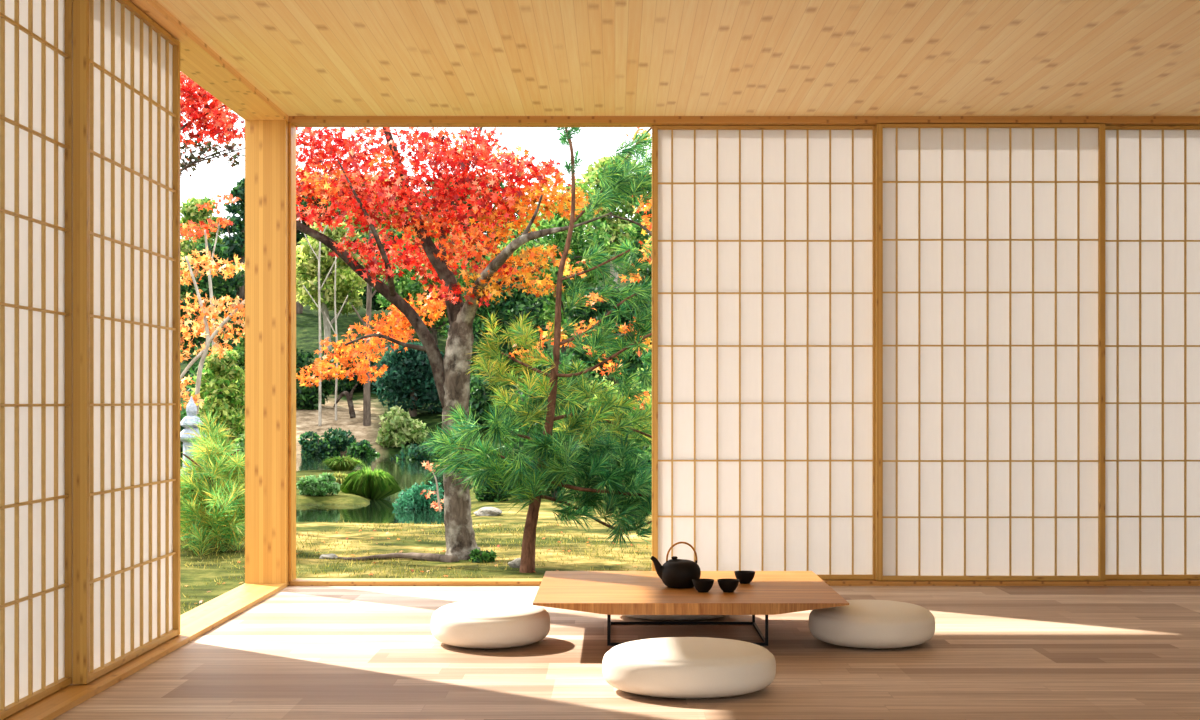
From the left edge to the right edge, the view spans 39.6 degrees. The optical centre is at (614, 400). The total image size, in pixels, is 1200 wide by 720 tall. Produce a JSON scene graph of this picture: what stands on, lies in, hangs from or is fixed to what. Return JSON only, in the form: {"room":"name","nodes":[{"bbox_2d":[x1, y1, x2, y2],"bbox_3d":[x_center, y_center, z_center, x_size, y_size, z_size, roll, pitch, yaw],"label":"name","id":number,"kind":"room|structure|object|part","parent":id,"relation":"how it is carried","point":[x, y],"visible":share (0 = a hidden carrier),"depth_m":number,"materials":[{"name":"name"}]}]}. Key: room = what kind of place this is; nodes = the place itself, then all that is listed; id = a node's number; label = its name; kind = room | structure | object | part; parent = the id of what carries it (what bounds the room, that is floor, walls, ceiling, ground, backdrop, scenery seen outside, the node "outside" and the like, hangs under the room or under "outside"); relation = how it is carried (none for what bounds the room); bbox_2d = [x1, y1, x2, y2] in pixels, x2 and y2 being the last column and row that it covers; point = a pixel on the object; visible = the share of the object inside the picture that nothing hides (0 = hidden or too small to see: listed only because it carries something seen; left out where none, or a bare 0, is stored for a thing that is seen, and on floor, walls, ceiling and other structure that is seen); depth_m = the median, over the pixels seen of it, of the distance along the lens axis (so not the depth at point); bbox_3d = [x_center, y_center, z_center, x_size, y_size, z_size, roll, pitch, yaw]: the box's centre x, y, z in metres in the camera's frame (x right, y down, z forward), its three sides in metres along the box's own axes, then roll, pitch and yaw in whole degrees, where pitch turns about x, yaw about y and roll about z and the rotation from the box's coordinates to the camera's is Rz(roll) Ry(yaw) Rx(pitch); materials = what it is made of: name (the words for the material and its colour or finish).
{"room":"traditional dwelling","nodes":[
{"label":"traditional dwelling","id":0,"kind":"room"},
{"bbox_2d":[53,586,1199,719],"bbox_3d":[1.014,1.186,4.205,6.127,0.320,10.410,0,0,0],"label":"floor","id":1,"kind":"structure","parent":0,"point":[300,652],"depth_m":6.49,"materials":[{"name":"brown wood"}]},
{"bbox_2d":[3,582,288,719],"bbox_3d":[-1.925,1.015,7.020,0.227,0.022,4.770,0,0,0],"label":"trim","id":2,"kind":"structure","parent":1,"relation":"on","point":[194,623],"depth_m":6.84,"materials":[{"name":"brown wood"}]},
{"bbox_2d":[0,0,72,719],"bbox_3d":[-1.945,-0.270,5.290,0.050,2.541,1.270,0,0,0],"label":"shoji panel","id":3,"kind":"object","parent":2,"relation":"on","point":[36,36],"visible":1,"depth_m":5.61,"materials":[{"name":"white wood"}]},
{"bbox_3d":[-1.945,0.988,5.290,0.046,0.026,1.203,0,0,0],"label":"rail","id":4,"kind":"part","parent":3,"relation":"part of","materials":[{"name":"brown wood"}]},
{"bbox_2d":[73,0,179,683],"bbox_3d":[-1.890,-0.270,6.520,0.050,2.541,1.270,0,0,0],"label":"shoji panel","id":5,"kind":"object","parent":2,"relation":"on","point":[126,66],"visible":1,"depth_m":6.37,"materials":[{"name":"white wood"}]},
{"bbox_3d":[-1.890,0.988,6.520,0.046,0.026,1.203,0,0,0],"label":"rail","id":6,"kind":"part","parent":5,"relation":"part of","materials":[{"name":"brown wood"}]},
{"bbox_3d":[-1.890,-1.529,6.520,0.046,0.022,1.203,0,0,0],"label":"rail","id":7,"kind":"part","parent":5,"relation":"part of","materials":[{"name":"brown wood"}]},
{"bbox_2d":[245,120,288,582],"bbox_3d":[-1.925,-0.272,9.290,0.226,2.550,0.220,0,0,0],"label":"post","id":8,"kind":"object","parent":2,"relation":"on","point":[266,141],"depth_m":9.18,"materials":[{"name":"brown wood"}]},
{"bbox_2d":[431,599,549,648],"bbox_3d":[-0.527,0.943,7.070,0.525,0.165,0.618,0,0,0],"label":"floor cushion","id":9,"kind":"object","parent":1,"relation":"on","point":[491,623],"visible":1,"depth_m":6.84,"materials":[{"name":"white fabric"}]},
{"bbox_2d":[624,615,726,619],"bbox_3d":[0.285,0.947,7.930,0.633,0.158,0.546,0,0,0],"label":"floor cushion","id":10,"kind":"object","parent":1,"relation":"on","point":[651,617],"visible":0.19,"depth_m":7.71,"materials":[{"name":"white fabric"}]},
{"bbox_2d":[602,637,775,697],"bbox_3d":[0.262,0.941,5.900,0.634,0.170,0.563,0,0,0],"label":"floor cushion","id":11,"kind":"object","parent":1,"relation":"on","point":[667,667],"visible":1,"depth_m":5.70,"materials":[{"name":"white fabric"}]},
{"bbox_2d":[533,571,848,645],"bbox_3d":[0.305,0.918,7.320,1.270,0.214,1.270,0,0,0],"label":"table","id":12,"kind":"object","parent":1,"relation":"on","point":[610,593],"visible":0.97,"depth_m":6.98,"materials":[{"name":"brown wood"}]},
{"bbox_3d":[-0.026,0.941,6.989,0.012,0.168,0.012,0,0,0],"label":"leg","id":13,"kind":"part","parent":12,"relation":"part of","materials":[{"name":"black metal"}]},
{"bbox_2d":[650,542,700,587],"bbox_3d":[0.277,0.712,7.265,0.195,0.198,0.177,0,0,30],"label":"teapot","id":14,"kind":"object","parent":12,"relation":"on","point":[674,573],"visible":0.98,"depth_m":7.20,"materials":[{"name":"black ceramic"}]},
{"bbox_3d":[0.197,0.727,7.248,0.087,0.109,0.052,0,0,-8],"label":"spout","id":15,"kind":"part","parent":14,"relation":"part of","materials":[{"name":"black ceramic"}]},
{"bbox_3d":[0.291,0.657,7.261,0.139,0.088,0.008,0,0,-8],"label":"handle","id":16,"kind":"part","parent":14,"relation":"part of","materials":[{"name":"wood"}]},
{"bbox_2d":[692,579,713,591],"bbox_3d":[0.374,0.785,7.078,0.094,0.052,0.094,0,0,0],"label":"tea cup","id":17,"kind":"object","parent":12,"relation":"on","point":[701,585],"visible":1,"depth_m":7.05,"materials":[{"name":"black ceramic"}]},
{"bbox_2d":[717,579,738,591],"bbox_3d":[0.481,0.785,7.078,0.094,0.052,0.094,0,0,0],"label":"tea cup","id":18,"kind":"object","parent":12,"relation":"on","point":[726,585],"visible":1,"depth_m":7.05,"materials":[{"name":"black ceramic"}]},
{"bbox_2d":[734,571,754,583],"bbox_3d":[0.577,0.785,7.412,0.094,0.052,0.094,0,0,0],"label":"tea cup","id":19,"kind":"object","parent":12,"relation":"on","point":[745,577],"visible":0.98,"depth_m":7.38,"materials":[{"name":"black ceramic"}]},
{"bbox_3d":[0.636,0.941,6.989,0.012,0.168,0.012,0,0,0],"label":"leg","id":20,"kind":"part","parent":12,"relation":"part of","materials":[{"name":"black metal"}]},
{"bbox_2d":[289,578,1199,585],"bbox_3d":[1.083,1.013,9.328,5.786,0.024,0.155,0,0,0],"label":"trim","id":21,"kind":"structure","parent":1,"relation":"on","point":[298,581],"depth_m":9.25,"materials":[{"name":"brown wood"}]},
{"bbox_2d":[289,123,295,580],"bbox_3d":[-1.804,-0.272,9.326,0.012,2.544,0.148,0,0,0],"label":"trim","id":22,"kind":"structure","parent":21,"relation":"on","point":[292,129],"depth_m":9.29,"materials":[{"name":"brown wood"}]},
{"bbox_2d":[652,125,875,579],"bbox_3d":[0.842,-0.272,9.347,1.270,2.541,0.050,0,0,0],"label":"shoji panel","id":23,"kind":"object","parent":21,"relation":"on","point":[764,236],"visible":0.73,"depth_m":9.35,"materials":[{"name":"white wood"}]},
{"bbox_3d":[0.842,-1.531,9.347,1.203,0.022,0.046,0,0,0],"label":"rail","id":24,"kind":"part","parent":23,"relation":"part of","materials":[{"name":"brown wood"}]},
{"bbox_3d":[0.842,0.986,9.347,1.203,0.026,0.046,0,0,0],"label":"rail","id":25,"kind":"part","parent":23,"relation":"part of","materials":[{"name":"brown wood"}]},
{"bbox_2d":[876,124,1104,580],"bbox_3d":[2.090,-0.272,9.287,1.270,2.541,0.050,0,0,0],"label":"shoji panel","id":26,"kind":"object","parent":21,"relation":"on","point":[990,238],"visible":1,"depth_m":9.29,"materials":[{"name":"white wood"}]},
{"bbox_3d":[2.090,-1.531,9.287,1.203,0.022,0.046,0,0,0],"label":"rail","id":27,"kind":"part","parent":26,"relation":"part of","materials":[{"name":"brown wood"}]},
{"bbox_3d":[2.090,0.986,9.287,1.203,0.026,0.046,0,0,0],"label":"rail","id":28,"kind":"part","parent":26,"relation":"part of","materials":[{"name":"brown wood"}]},
{"bbox_2d":[1105,125,1199,578],"bbox_3d":[3.338,-0.272,9.347,1.270,2.541,0.050,0,0,0],"label":"shoji panel","id":29,"kind":"object","parent":21,"relation":"on","point":[1152,172],"visible":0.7,"depth_m":9.35,"materials":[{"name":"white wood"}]},
{"bbox_3d":[3.338,-1.531,9.347,1.203,0.022,0.046,0,0,0],"label":"rail","id":30,"kind":"part","parent":29,"relation":"part of","materials":[{"name":"brown wood"}]},
{"bbox_3d":[3.338,0.986,9.347,1.203,0.026,0.046,0,0,0],"label":"rail","id":31,"kind":"part","parent":29,"relation":"part of","materials":[{"name":"brown wood"}]},
{"bbox_2d":[809,599,934,648],"bbox_3d":[1.088,0.943,7.070,0.550,0.165,0.619,0,0,0],"label":"floor cushion","id":32,"kind":"object","parent":1,"relation":"on","point":[862,623],"visible":0.91,"depth_m":6.84,"materials":[{"name":"white fabric"}]},
{"bbox_2d":[156,0,1199,115],"bbox_3d":[1.014,-1.631,4.205,6.167,0.100,10.410,0,0,0],"label":"ceiling","id":33,"kind":"structure","parent":0,"point":[307,57],"depth_m":7.61,"materials":[{"name":"brown wood"}]},
{"bbox_2d":[129,0,288,121],"bbox_3d":[-1.925,-1.564,7.020,0.227,0.034,4.770,0,0,0],"label":"ceiling beam","id":34,"kind":"structure","parent":33,"relation":"attached to","point":[199,62],"depth_m":7.90,"materials":[{"name":"brown wood"}]},
{"bbox_2d":[289,116,1199,126],"bbox_3d":[1.083,-1.562,9.328,5.786,0.036,0.155,0,0,0],"label":"trim","id":35,"kind":"structure","parent":33,"relation":"attached to","point":[297,121],"depth_m":9.25,"materials":[{"name":"brown wood"}]},
{"label":"outside","id":36,"kind":"structure","parent":0,"visible":0},
{"bbox_2d":[180,239,651,614],"bbox_3d":[0.000,-3.512,43.000,92.000,10.520,94.000,0,0,0],"label":"ground","id":37,"kind":"structure","parent":36,"point":[307,323],"depth_m":15.38,"materials":[{"name":"green plant"}]},
{"bbox_2d":[180,396,205,478],"bbox_3d":[-4.420,0.596,17.400,0.334,1.297,0.289,0,0,0],"label":"stone lantern","id":38,"kind":"object","parent":37,"relation":"on","point":[191,407],"visible":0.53,"depth_m":17.32,"materials":[{"name":"grey stone"}]},
{"bbox_2d":[180,409,214,488],"bbox_3d":[-5.371,0.673,21.029,0.712,1.157,0.536,0,0,0],"label":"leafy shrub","id":39,"kind":"object","parent":37,"relation":"on","point":[183,412],"visible":0.05,"depth_m":20.88,"materials":[{"name":"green plant"}]},
{"bbox_2d":[180,196,234,390],"bbox_3d":[-12.041,-3.048,47.944,2.367,5.727,2.084,0,0,0],"label":"broadleaf tree","id":40,"kind":"object","parent":37,"relation":"on","point":[190,212],"visible":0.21,"depth_m":47.71,"materials":[{"name":"green plant"}]},
{"bbox_2d":[180,194,240,353],"bbox_3d":[-6.585,-1.031,26.887,1.147,4.642,0.996,0,0,0],"label":"maple tree","id":41,"kind":"object","parent":37,"relation":"on","point":[202,224],"visible":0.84,"depth_m":26.97,"materials":[{"name":"orange plant"}]},
{"bbox_2d":[180,341,242,414],"bbox_3d":[-8.096,0.017,34.116,1.571,2.542,1.486,0,0,34],"label":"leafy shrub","id":42,"kind":"object","parent":37,"relation":"on","point":[189,386],"visible":0.02,"depth_m":33.84,"materials":[{"name":"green plant"}]},
{"bbox_2d":[180,246,244,414],"bbox_3d":[-5.445,-0.414,22.053,1.224,3.355,1.322,0,0,-32],"label":"maple tree","id":43,"kind":"object","parent":37,"relation":"on","point":[211,334],"visible":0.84,"depth_m":22.08,"materials":[{"name":"orange plant"}]},
{"bbox_2d":[180,133,244,179],"bbox_3d":[-4.542,-0.800,17.500,1.456,4.124,0.744,0,0,0],"label":"maple tree","id":44,"kind":"object","parent":37,"relation":"on","point":[207,147],"visible":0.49,"depth_m":17.39,"materials":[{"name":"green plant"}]},
{"bbox_2d":[180,408,244,555],"bbox_3d":[-3.404,0.729,14.105,1.312,1.390,1.607,0,0,0],"label":"shrub","id":45,"kind":"object","parent":37,"relation":"on","point":[210,526],"visible":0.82,"depth_m":13.96,"materials":[{"name":"green plant"}]},
{"bbox_2d":[180,72,244,172],"bbox_3d":[-3.799,-0.887,15.133,1.168,4.315,1.207,0,0,0],"label":"maple tree","id":46,"kind":"object","parent":37,"relation":"on","point":[213,112],"visible":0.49,"depth_m":15.06,"materials":[{"name":"red plant"}]},
{"bbox_2d":[180,243,244,389],"bbox_3d":[-9.820,-1.255,40.051,2.402,5.182,1.830,0,0,0],"label":"evergreen tree","id":47,"kind":"object","parent":37,"relation":"on","point":[221,288],"visible":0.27,"depth_m":39.80,"materials":[{"name":"green plant"}]},
{"bbox_2d":[190,350,244,479],"bbox_3d":[-5.902,0.270,25.004,0.999,2.144,0.995,0,0,0],"label":"broadleaf tree","id":48,"kind":"object","parent":37,"relation":"on","point":[224,399],"visible":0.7,"depth_m":24.83,"materials":[{"name":"green plant"}]},
{"bbox_2d":[206,178,244,345],"bbox_3d":[-10.280,-2.995,46.008,2.191,6.402,1.758,0,0,0],"label":"evergreen tree","id":49,"kind":"object","parent":37,"relation":"on","point":[238,226],"visible":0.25,"depth_m":45.73,"materials":[{"name":"green plant"}]},
{"bbox_2d":[218,332,244,430],"bbox_3d":[-6.531,-0.013,30.009,1.311,2.686,1.119,0,0,0],"label":"broadleaf tree","id":50,"kind":"object","parent":37,"relation":"on","point":[240,346],"visible":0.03,"depth_m":29.85,"materials":[{"name":"green plant"}]},
{"bbox_2d":[232,433,244,478],"bbox_3d":[-4.480,0.802,20.031,0.518,0.908,0.499,0,0,27],"label":"leafy shrub","id":51,"kind":"object","parent":37,"relation":"on","point":[242,441],"visible":0.02,"depth_m":19.90,"materials":[{"name":"green plant"}]},
{"bbox_2d":[237,185,355,313],"bbox_3d":[-11.903,-5.708,62.839,4.610,5.027,4.085,0,0,-33],"label":"evergreen tree","id":52,"kind":"object","parent":37,"relation":"on","point":[299,307],"visible":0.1,"depth_m":62.32,"materials":[{"name":"green plant"}]},
{"bbox_2d":[296,472,341,495],"bbox_3d":[-3.889,1.099,21.817,0.608,0.344,0.523,0,0,0],"label":"leafy shrub","id":53,"kind":"object","parent":37,"relation":"on","point":[312,485],"visible":0.99,"depth_m":21.73,"materials":[{"name":"green plant"}]},
{"bbox_2d":[296,348,342,409],"bbox_3d":[-8.373,-0.582,45.583,1.857,1.809,1.576,0,0,0],"label":"leafy shrub","id":54,"kind":"object","parent":37,"relation":"on","point":[307,397],"visible":0.52,"depth_m":45.30,"materials":[{"name":"green plant"}]},
{"bbox_2d":[298,205,348,425],"bbox_3d":[-7.594,-2.222,43.499,1.380,5.789,0.084,0,0,0],"label":"bare tree","id":55,"kind":"object","parent":37,"relation":"on","point":[319,255],"visible":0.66,"depth_m":43.48,"materials":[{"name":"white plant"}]},
{"bbox_2d":[298,427,355,455],"bbox_3d":[-7.106,1.131,41.120,1.449,0.992,1.121,0,0,-20],"label":"leafy shrub","id":56,"kind":"object","parent":37,"relation":"on","point":[334,441],"visible":0.69,"depth_m":40.87,"materials":[{"name":"green plant"}]},
{"bbox_2d":[319,554,337,558],"bbox_3d":[-2.303,1.257,13.397,0.156,0.061,0.115,0,0,0],"label":"rock","id":57,"kind":"object","parent":37,"relation":"on","point":[323,556],"visible":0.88,"depth_m":13.37,"materials":[{"name":"white stone"}]},
{"bbox_2d":[296,221,367,349],"bbox_3d":[-8.782,-3.098,51.009,2.954,4.847,2.411,0,0,0],"label":"broadleaf tree","id":58,"kind":"object","parent":37,"relation":"on","point":[307,271],"visible":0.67,"depth_m":50.59,"materials":[{"name":"green plant"}]},
{"bbox_2d":[324,256,347,420],"bbox_3d":[-7.364,-1.658,44.001,0.656,4.393,0.068,0,0,0],"label":"bare tree","id":59,"kind":"object","parent":37,"relation":"on","point":[336,316],"visible":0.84,"depth_m":43.99,"materials":[{"name":"grey plant"}]},
{"bbox_2d":[328,471,348,485],"bbox_3d":[-3.829,1.126,23.193,0.623,0.307,0.631,0,0,0],"label":"clump","id":60,"kind":"object","parent":37,"relation":"on","point":[340,478],"visible":0.27,"depth_m":23.08,"materials":[{"name":"green plant"}]},
{"bbox_2d":[321,455,366,470],"bbox_3d":[-4.732,1.093,28.983,0.920,0.326,0.958,0,0,0],"label":"clump","id":61,"kind":"object","parent":37,"relation":"on","point":[335,464],"visible":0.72,"depth_m":28.83,"materials":[{"name":"green plant"}]},
{"bbox_2d":[333,384,357,417],"bbox_3d":[-7.114,0.000,43.998,0.641,0.922,0.164,0,0,0],"label":"trunk","id":62,"kind":"object","parent":37,"relation":"on","point":[349,397],"visible":1,"depth_m":43.95,"materials":[{"name":"plant"}]},
{"bbox_2d":[313,345,379,391],"bbox_3d":[-7.486,-0.961,48.640,2.573,1.446,2.009,0,0,0],"label":"leafy shrub","id":63,"kind":"object","parent":37,"relation":"on","point":[349,385],"visible":0.27,"depth_m":48.11,"materials":[{"name":"green plant"}]},
{"bbox_2d":[346,439,379,455],"bbox_3d":[-6.158,1.346,40.666,0.789,0.833,0.832,0,0,43],"label":"leafy shrub","id":64,"kind":"object","parent":37,"relation":"on","point":[362,448],"visible":0.38,"depth_m":40.47,"materials":[{"name":"green plant"}]},
{"bbox_2d":[351,226,384,425],"bbox_3d":[-6.409,-2.042,43.600,0.975,5.385,0.229,0,0,0],"label":"bare tree","id":65,"kind":"object","parent":37,"relation":"on","point":[366,391],"visible":0.63,"depth_m":43.54,"materials":[{"name":"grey plant"}]},
{"bbox_2d":[340,466,401,498],"bbox_3d":[-3.310,1.106,22.598,0.848,0.499,0.836,0,0,0],"label":"clump","id":66,"kind":"object","parent":37,"relation":"on","point":[380,484],"visible":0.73,"depth_m":22.38,"materials":[{"name":"green plant"}]},
{"bbox_2d":[334,175,410,240],"bbox_3d":[-11.061,-7.520,73.014,4.896,4.715,4.820,0,0,0],"label":"broadleaf tree","id":67,"kind":"object","parent":37,"relation":"on","point":[396,197],"visible":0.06,"depth_m":71.94,"materials":[{"name":"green plant"}]},
{"bbox_2d":[338,229,457,337],"bbox_3d":[-7.445,-3.917,56.928,4.021,3.836,3.726,0,0,-23],"label":"evergreen tree","id":68,"kind":"object","parent":37,"relation":"on","point":[375,306],"visible":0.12,"depth_m":56.23,"materials":[{"name":"green plant"}]},
{"bbox_2d":[338,552,458,561],"bbox_3d":[-1.768,1.249,13.262,1.185,0.102,0.188,0,0,22],"label":"root","id":69,"kind":"object","parent":37,"relation":"on","point":[415,556],"visible":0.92,"depth_m":13.23,"materials":[{"name":"brown plant"}]},
{"bbox_2d":[376,405,429,447],"bbox_3d":[-5.337,0.661,41.840,1.364,1.129,1.109,0,0,0],"label":"leafy shrub","id":70,"kind":"object","parent":37,"relation":"on","point":[397,430],"visible":1,"depth_m":41.66,"materials":[{"name":"green plant"}]},
{"bbox_2d":[371,341,443,416],"bbox_3d":[-5.338,-0.544,44.821,2.448,2.119,2.158,0,0,0],"label":"evergreen tree","id":71,"kind":"object","parent":37,"relation":"on","point":[409,377],"visible":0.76,"depth_m":44.33,"materials":[{"name":"green plant"}]},
{"bbox_2d":[185,524,646,603],"bbox_3d":[-0.982,1.250,13.218,4.379,0.104,6.576,0,0,0],"label":"fallen leaves","id":72,"kind":"object","parent":37,"relation":"on","point":[412,570],"visible":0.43,"depth_m":13.77,"materials":[{"name":"brown plant"}]},
{"bbox_2d":[390,438,442,459],"bbox_3d":[-4.349,1.297,38.061,1.753,0.996,1.464,0,0,0],"label":"leafy shrub","id":73,"kind":"object","parent":37,"relation":"on","point":[410,453],"visible":0.28,"depth_m":37.66,"materials":[{"name":"green plant"}]},
{"bbox_2d":[392,481,443,508],"bbox_3d":[-2.454,1.329,20.648,0.654,0.678,0.497,0,0,-29],"label":"leafy shrub","id":74,"kind":"object","parent":37,"relation":"on","point":[414,500],"visible":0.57,"depth_m":20.55,"materials":[{"name":"green plant"}]},
{"bbox_2d":[375,220,479,345],"bbox_3d":[-5.384,-2.845,48.916,3.455,4.904,3.035,0,0,-38],"label":"broadleaf tree","id":75,"kind":"object","parent":37,"relation":"on","point":[413,287],"visible":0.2,"depth_m":48.42,"materials":[{"name":"green plant"}]},
{"bbox_2d":[420,460,443,511],"bbox_3d":[-1.674,0.775,15.602,0.300,0.529,0.277,0,0,-14],"label":"sapling","id":76,"kind":"object","parent":37,"relation":"on","point":[438,507],"visible":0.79,"depth_m":15.59,"materials":[{"name":"orange plant"}]},
{"bbox_3d":[-1.681,0.823,15.600,0.110,0.434,0.024,0,0,0],"label":"stem","id":77,"kind":"part","parent":76,"relation":"part of","materials":[{"name":"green plant"}]},
{"bbox_2d":[296,127,613,559],"bbox_3d":[-1.359,-0.554,13.540,2.806,3.775,2.062,0,0,2],"label":"maple tree","id":78,"kind":"object","parent":37,"relation":"on","point":[452,382],"visible":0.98,"depth_m":13.20,"materials":[{"name":"red plant"}]},
{"bbox_2d":[402,173,542,293],"bbox_3d":[-5.555,-6.342,66.092,5.786,5.182,5.280,0,0,19],"label":"evergreen tree","id":79,"kind":"object","parent":37,"relation":"on","point":[432,183],"visible":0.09,"depth_m":64.93,"materials":[{"name":"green plant"}]},
{"bbox_2d":[468,548,496,562],"bbox_3d":[-1.027,1.212,12.962,0.240,0.151,0.208,0,0,0],"label":"leafy shrub","id":80,"kind":"object","parent":37,"relation":"on","point":[477,556],"visible":0.94,"depth_m":12.93,"materials":[{"name":"green plant"}]},
{"bbox_2d":[474,507,501,515],"bbox_3d":[-1.393,1.225,18.196,0.320,0.132,0.310,0,0,0],"label":"rock","id":81,"kind":"object","parent":37,"relation":"on","point":[484,511],"visible":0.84,"depth_m":18.07,"materials":[{"name":"white stone"}]},
{"bbox_2d":[444,277,551,386],"bbox_3d":[-3.187,-1.622,45.917,3.024,3.651,2.818,0,0,0],"label":"evergreen tree","id":82,"kind":"object","parent":37,"relation":"on","point":[505,308],"visible":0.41,"depth_m":45.44,"materials":[{"name":"green plant"}]},
{"bbox_2d":[469,372,527,428],"bbox_3d":[-3.265,-0.008,43.698,2.084,1.525,1.795,0,0,-40],"label":"leafy shrub","id":83,"kind":"object","parent":37,"relation":"on","point":[478,398],"visible":0.45,"depth_m":43.16,"materials":[{"name":"green plant"}]},
{"bbox_2d":[472,450,527,501],"bbox_3d":[-1.408,0.920,20.541,0.798,0.684,0.624,0,0,0],"label":"leafy shrub","id":84,"kind":"object","parent":37,"relation":"on","point":[479,496],"visible":0.24,"depth_m":20.37,"materials":[{"name":"green plant"}]},
{"bbox_2d":[508,558,520,567],"bbox_3d":[-0.719,1.238,12.601,0.153,0.111,0.147,0,0,26],"label":"rock","id":85,"kind":"object","parent":37,"relation":"on","point":[515,563],"visible":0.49,"depth_m":12.55,"materials":[{"name":"grey stone"}]},
{"bbox_2d":[417,127,651,572],"bbox_3d":[-0.417,-0.445,12.244,2.051,3.480,2.170,0,0,8],"label":"pine tree","id":86,"kind":"object","parent":37,"relation":"on","point":[636,479],"visible":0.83,"depth_m":12.16,"materials":[{"name":"green plant"}]},
{"bbox_2d":[498,346,600,460],"bbox_3d":[-1.326,0.075,34.142,2.232,2.426,1.908,0,0,0],"label":"leafy shrub","id":87,"kind":"object","parent":37,"relation":"on","point":[562,357],"visible":0.27,"depth_m":33.94,"materials":[{"name":"green plant"}]},
{"bbox_2d":[482,201,619,364],"bbox_3d":[-1.837,-3.584,51.960,4.727,5.339,4.141,0,0,0],"label":"broadleaf tree","id":88,"kind":"object","parent":37,"relation":"on","point":[559,239],"visible":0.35,"depth_m":51.38,"materials":[{"name":"green plant"}]},
{"bbox_2d":[529,442,588,496],"bbox_3d":[-0.727,0.874,21.026,0.951,0.746,0.779,0,0,0],"label":"leafy shrub","id":89,"kind":"object","parent":37,"relation":"on","point":[550,494],"visible":0.07,"depth_m":20.96,"materials":[{"name":"green plant"}]},
{"bbox_2d":[510,127,651,409],"bbox_3d":[-0.157,-0.771,16.976,1.814,4.061,1.270,0,0,0],"label":"maple tree","id":90,"kind":"object","parent":37,"relation":"on","point":[648,229],"visible":0.35,"depth_m":17.10,"materials":[{"name":"orange plant"}]},
{"bbox_2d":[558,156,651,287],"bbox_3d":[-0.213,-6.956,66.926,4.179,5.829,4.084,0,0,32],"label":"broadleaf tree","id":91,"kind":"object","parent":37,"relation":"on","point":[618,227],"visible":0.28,"depth_m":66.28,"materials":[{"name":"green plant"}]},
{"bbox_2d":[577,427,638,489],"bbox_3d":[-0.003,0.784,22.032,1.005,0.929,0.859,0,0,0],"label":"leafy shrub","id":92,"kind":"object","parent":37,"relation":"on","point":[618,463],"visible":0.07,"depth_m":21.84,"materials":[{"name":"green plant"}]},
{"bbox_2d":[564,286,651,394],"bbox_3d":[0.086,-1.606,47.118,3.003,3.307,2.961,0,0,-35],"label":"evergreen tree","id":93,"kind":"object","parent":37,"relation":"on","point":[593,314],"visible":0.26,"depth_m":46.60,"materials":[{"name":"green plant"}]},
{"bbox_2d":[581,361,651,457],"bbox_3d":[0.291,0.242,33.116,1.939,2.091,1.708,0,0,0],"label":"leafy shrub","id":94,"kind":"object","parent":37,"relation":"on","point":[596,376],"visible":0.14,"depth_m":32.94,"materials":[{"name":"green plant"}]},
{"bbox_2d":[618,194,651,322],"bbox_3d":[1.692,-3.466,50.018,2.939,5.670,2.858,0,0,-18],"label":"evergreen tree","id":95,"kind":"object","parent":37,"relation":"on","point":[636,229],"visible":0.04,"depth_m":49.69,"materials":[{"name":"green plant"}]},
{"bbox_2d":[630,385,651,448],"bbox_3d":[1.073,0.422,41.142,2.458,1.792,1.944,0,0,0],"label":"leafy shrub","id":96,"kind":"object","parent":37,"relation":"on","point":[651,385],"visible":0.02,"depth_m":40.66,"materials":[{"name":"green plant"}]},
{"bbox_2d":[632,445,651,496],"bbox_3d":[0.560,0.839,21.042,0.871,0.846,0.730,0,0,0],"label":"leafy shrub","id":97,"kind":"object","parent":37,"relation":"on","point":[649,452],"visible":0.02,"depth_m":21.07,"materials":[{"name":"green plant"}]},
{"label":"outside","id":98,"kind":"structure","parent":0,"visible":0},
{"bbox_2d":[296,454,471,523],"bbox_3d":[-6.750,1.331,30.250,14.500,0.010,29.500,0,0,0],"label":"pond","id":99,"kind":"structure","parent":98,"point":[406,473],"depth_m":21.36,"materials":[{"name":"green liquid"}]}
]}

